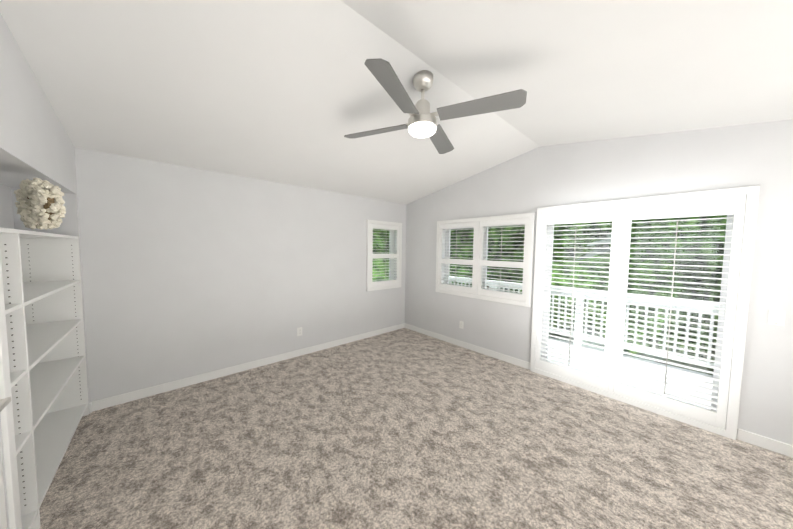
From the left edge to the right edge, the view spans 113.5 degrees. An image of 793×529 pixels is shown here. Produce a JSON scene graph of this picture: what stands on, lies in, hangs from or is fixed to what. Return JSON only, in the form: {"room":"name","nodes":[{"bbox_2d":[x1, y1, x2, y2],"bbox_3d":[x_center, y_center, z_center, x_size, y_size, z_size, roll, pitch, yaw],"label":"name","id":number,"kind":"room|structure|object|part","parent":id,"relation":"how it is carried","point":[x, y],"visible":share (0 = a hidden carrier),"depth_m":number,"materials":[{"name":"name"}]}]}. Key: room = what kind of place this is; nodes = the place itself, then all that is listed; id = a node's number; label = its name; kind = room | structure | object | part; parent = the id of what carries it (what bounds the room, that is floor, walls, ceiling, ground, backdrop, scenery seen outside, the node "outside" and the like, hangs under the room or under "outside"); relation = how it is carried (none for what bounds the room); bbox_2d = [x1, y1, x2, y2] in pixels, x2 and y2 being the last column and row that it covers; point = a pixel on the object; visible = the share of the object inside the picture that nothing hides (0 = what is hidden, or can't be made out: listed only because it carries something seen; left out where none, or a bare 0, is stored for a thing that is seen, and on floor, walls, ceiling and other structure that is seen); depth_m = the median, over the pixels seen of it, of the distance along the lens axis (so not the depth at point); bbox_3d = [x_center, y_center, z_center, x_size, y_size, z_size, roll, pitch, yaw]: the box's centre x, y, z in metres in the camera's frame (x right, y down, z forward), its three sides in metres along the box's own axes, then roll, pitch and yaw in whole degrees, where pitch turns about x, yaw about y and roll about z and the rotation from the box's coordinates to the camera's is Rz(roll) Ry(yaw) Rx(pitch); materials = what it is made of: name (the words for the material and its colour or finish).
{"room":"empty bedroom","nodes":[
{"label":"empty bedroom","id":0,"kind":"room"},
{"bbox_2d":[0,13,89,528],"bbox_3d":[-1.274,0.090,0.335,0.400,2.760,5.280,-2,5,-42],"label":"wall","id":1,"kind":"structure","parent":0,"point":[35,141],"depth_m":1.55,"materials":[{"name":"paint"}]},
{"bbox_2d":[0,397,10,528],"bbox_3d":[-1.263,0.453,0.651,0.097,1.974,1.157,-2,5,-42],"label":"closet door","id":2,"kind":"structure","parent":1,"relation":"in","point":[5,402],"depth_m":1.09,"materials":[{"name":"white wood"}]},
{"bbox_3d":[-1.532,0.545,0.982,0.060,0.064,0.157,-2,5,-42],"label":"lever","id":3,"kind":"part","parent":2,"relation":"part of","materials":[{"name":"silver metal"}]},
{"bbox_2d":[0,252,21,528],"bbox_3d":[-1.263,0.426,0.649,0.016,2.053,1.291,-2,5,-42],"label":"door frame","id":4,"kind":"structure","parent":1,"relation":"attached to","point":[10,461],"depth_m":1.11,"materials":[{"name":"white wood"}]},
{"bbox_2d":[14,178,65,229],"bbox_3d":[-2.091,-0.351,1.529,0.301,0.293,0.125,2,4,17],"label":"wreath","id":5,"kind":"object","parent":1,"relation":"attached to","point":[40,206],"visible":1,"depth_m":1.49,"materials":[{"name":"beige plant"}]},
{"bbox_2d":[75,148,405,401],"bbox_3d":[-1.362,0.091,3.684,4.350,2.360,0.200,-2,5,-42],"label":"wall","id":6,"kind":"structure","parent":0,"point":[187,272],"depth_m":2.90,"materials":[{"name":"paint"}]},
{"bbox_2d":[89,323,404,412],"bbox_3d":[-1.302,1.230,3.670,3.950,0.090,0.020,-2,5,-42],"label":"baseboard","id":7,"kind":"structure","parent":6,"relation":"attached to","point":[146,392],"depth_m":3.00,"materials":[{"name":"white wood"}]},
{"bbox_2d":[297,327,301,335],"bbox_3d":[-1.345,0.934,3.618,0.070,0.115,0.008,-2,5,-42],"label":"electrical outlet","id":8,"kind":"object","parent":6,"relation":"attached to","point":[299,331],"visible":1,"depth_m":3.61,"materials":[{"name":"white plastic"}]},
{"bbox_2d":[372,228,393,281],"bbox_3d":[-0.320,-0.166,4.683,0.688,1.098,0.050,-2,5,-42],"label":"window","id":9,"kind":"structure","parent":6,"relation":"in","point":[381,259],"depth_m":4.85,"materials":[{"name":"clear glass"}]},
{"bbox_3d":[-0.320,-0.166,4.683,0.688,1.098,0.050,-2,5,-42],"label":"small window vinyl frame","id":10,"kind":"part","parent":9,"relation":"part of","materials":[{"name":"white plastic"}]},
{"bbox_2d":[366,220,401,290],"bbox_3d":[-0.202,-0.157,4.552,0.770,1.180,0.054,-2,5,-42],"label":"window shutter","id":11,"kind":"object","parent":9,"relation":"attached to","point":[370,257],"visible":1,"depth_m":4.50,"materials":[{"name":"white wood"}]},
{"bbox_2d":[393,230,396,279],"bbox_3d":[-0.260,-0.162,4.616,0.689,1.099,0.129,-2,5,-42],"label":"liner","id":12,"kind":"object","parent":6,"relation":"attached to","point":[395,233],"depth_m":4.86,"materials":[{"name":"white plastic"}]},
{"bbox_2d":[0,0,792,203],"bbox_3d":[0.356,-1.246,1.715,4.450,0.717,5.380,-2,5,-42],"label":"ceiling","id":13,"kind":"structure","parent":0,"point":[292,92],"depth_m":1.67,"materials":[{"name":"paint"}]},
{"bbox_2d":[344,58,526,153],"bbox_3d":[0.191,-1.156,1.896,1.024,0.405,1.024,0,4,-18],"label":"fan","id":14,"kind":"object","parent":13,"relation":"hanging from","point":[422,121],"visible":1,"depth_m":1.76,"materials":[{"name":"grey metal"}]},
{"bbox_3d":[0.191,-1.177,1.895,0.216,0.364,0.216,-2,5,-42],"label":"motor","id":15,"kind":"part","parent":14,"relation":"part of","materials":[{"name":"silver metal"}]},
{"bbox_2d":[39,328,792,528],"bbox_3d":[0.324,1.460,1.876,4.350,0.120,5.280,-2,5,-42],"label":"floor","id":16,"kind":"structure","parent":0,"point":[404,428],"depth_m":1.88,"materials":[{"name":"carpet"}]},
{"bbox_2d":[0,227,88,528],"bbox_3d":[-2.346,0.591,1.609,0.314,1.577,1.522,-2,5,-42],"label":"bookshelf","id":17,"kind":"object","parent":16,"relation":"on","point":[41,277],"visible":1,"depth_m":1.85,"materials":[{"name":"white wood"}]},
{"bbox_2d":[405,119,792,444],"bbox_3d":[1.882,-0.041,3.179,0.200,2.760,5.280,-2,5,-42],"label":"wall","id":18,"kind":"structure","parent":0,"point":[709,159],"depth_m":2.46,"materials":[{"name":"paint"}]},
{"bbox_2d":[442,229,444,283],"bbox_3d":[1.244,-0.092,3.833,0.129,1.089,1.429,-2,5,-42],"label":"liner","id":19,"kind":"object","parent":18,"relation":"attached to","point":[443,265],"visible":0.02,"depth_m":4.38,"materials":[{"name":"white plastic"}]},
{"bbox_2d":[459,321,463,328],"bbox_3d":[1.009,0.937,4.037,0.008,0.115,0.070,-2,5,-42],"label":"electrical outlet","id":20,"kind":"object","parent":18,"relation":"attached to","point":[461,326],"visible":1,"depth_m":4.03,"materials":[{"name":"white plastic"}]},
{"bbox_2d":[405,323,529,369],"bbox_3d":[0.931,1.229,4.132,0.013,0.090,2.285,-2,5,-42],"label":"baseboard","id":21,"kind":"structure","parent":18,"relation":"attached to","point":[506,358],"depth_m":3.87,"materials":[{"name":"white wood"}]},
{"bbox_2d":[444,224,524,293],"bbox_3d":[1.310,-0.095,3.893,0.050,1.088,1.428,-2,5,-42],"label":"window","id":22,"kind":"structure","parent":18,"relation":"in","point":[491,257],"depth_m":3.87,"materials":[{"name":"clear glass"}]},
{"bbox_3d":[1.310,-0.095,3.893,0.050,1.088,1.428,-2,5,-42],"label":"big window vinyl frame","id":23,"kind":"part","parent":22,"relation":"part of","materials":[{"name":"white plastic"}]},
{"bbox_2d":[436,213,534,306],"bbox_3d":[1.179,-0.089,3.775,0.054,1.170,1.510,-2,5,-42],"label":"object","id":24,"kind":"structure","parent":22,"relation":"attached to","point":[478,262],"depth_m":3.67,"materials":[{"name":"white"}]},
{"bbox_2d":[455,230,501,283],"bbox_3d":[1.161,-0.096,3.758,0.008,0.831,0.728,-2,5,-42],"label":"tilt rod","id":25,"kind":"object","parent":24,"relation":"attached to","point":[456,245],"visible":0.98,"depth_m":4.00,"materials":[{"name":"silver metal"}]},
{"bbox_2d":[450,276,718,408],"bbox_3d":[2.838,1.033,3.504,1.590,1.140,8.130,-2,5,-42],"label":"balcony","id":26,"kind":"object","parent":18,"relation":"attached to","point":[644,339],"depth_m":3.65,"materials":[{"name":"paint"}]},
{"bbox_2d":[530,185,759,439],"bbox_3d":[2.293,0.364,2.688,0.230,2.020,1.580,-2,5,-42],"label":"sliding glass door","id":27,"kind":"structure","parent":18,"relation":"in","point":[738,207],"depth_m":2.44,"materials":[{"name":"white"}]},
{"bbox_2d":[737,428,792,457],"bbox_3d":[3.080,1.395,1.754,0.016,0.090,0.955,-2,5,-42],"label":"baseboard","id":28,"kind":"structure","parent":18,"relation":"attached to","point":[786,449],"depth_m":2.01,"materials":[{"name":"white wood"}]},
{"label":"outside","id":29,"kind":"structure","parent":0,"visible":0},
{"bbox_2d":[668,357,714,374],"bbox_3d":[1.076,3.874,13.536,140.000,0.300,140.000,-2,5,-42],"label":"ground","id":30,"kind":"structure","parent":29,"point":[691,365],"depth_m":10.32,"materials":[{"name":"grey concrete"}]},
{"bbox_2d":[372,261,388,280],"bbox_3d":[-2.075,-0.287,12.687,5.079,8.048,5.616,-2,5,-42],"label":"tree","id":31,"kind":"object","parent":30,"relation":"on","point":[379,277],"depth_m":10.89,"materials":[{"name":"green plant"}]},
{"bbox_2d":[373,233,388,253],"bbox_3d":[-1.808,-0.869,11.739,4.723,9.323,3.891,-2,5,-42],"label":"tree","id":32,"kind":"object","parent":30,"relation":"on","point":[378,246],"depth_m":11.63,"materials":[{"name":"green plant"}]},
{"bbox_2d":[373,229,388,277],"bbox_3d":[-0.325,-0.477,13.702,5.700,8.349,4.709,-2,5,-42],"label":"tree","id":33,"kind":"object","parent":30,"relation":"on","point":[384,236],"depth_m":11.36,"materials":[{"name":"green plant"}]},
{"bbox_2d":[449,228,520,286],"bbox_3d":[3.104,-0.427,11.923,5.579,8.530,5.190,-2,5,-42],"label":"tree","id":34,"kind":"object","parent":30,"relation":"on","point":[460,238],"depth_m":10.74,"materials":[{"name":"green plant"}]},
{"bbox_2d":[487,225,523,287],"bbox_3d":[4.436,-1.330,11.497,3.430,10.423,3.605,-2,5,-42],"label":"tree","id":35,"kind":"object","parent":30,"relation":"on","point":[506,238],"depth_m":9.95,"materials":[{"name":"green plant"}]},
{"bbox_2d":[503,267,514,291],"bbox_3d":[7.259,-0.216,11.814,5.516,8.236,6.135,-2,5,-42],"label":"tree","id":36,"kind":"object","parent":30,"relation":"on","point":[510,274],"depth_m":10.75,"materials":[{"name":"green plant"}]},
{"bbox_2d":[507,222,609,327],"bbox_3d":[5.816,-1.253,8.396,4.330,10.668,4.468,-2,5,-42],"label":"tree","id":37,"kind":"object","parent":30,"relation":"on","point":[561,235],"depth_m":7.55,"materials":[{"name":"green plant"}]},
{"bbox_2d":[549,232,715,360],"bbox_3d":[7.044,-1.626,8.268,5.704,11.445,5.756,-2,5,-42],"label":"tree","id":38,"kind":"object","parent":30,"relation":"on","point":[597,334],"depth_m":7.46,"materials":[{"name":"green plant"}]},
{"bbox_2d":[579,218,707,360],"bbox_3d":[6.897,0.152,8.070,3.691,7.931,4.248,-2,5,-42],"label":"tree","id":39,"kind":"object","parent":30,"relation":"on","point":[653,229],"depth_m":6.53,"materials":[{"name":"green plant"}]},
{"bbox_2d":[630,231,724,364],"bbox_3d":[8.240,-0.565,7.821,4.529,9.411,3.773,-2,5,-42],"label":"tree","id":40,"kind":"object","parent":30,"relation":"on","point":[693,245],"depth_m":6.27,"materials":[{"name":"green plant"}]},
{"bbox_2d":[656,215,726,325],"bbox_3d":[8.073,-0.201,5.910,4.420,8.916,3.818,-2,5,-42],"label":"tree","id":41,"kind":"object","parent":30,"relation":"on","point":[691,228],"depth_m":6.05,"materials":[{"name":"green plant"}]}
]}

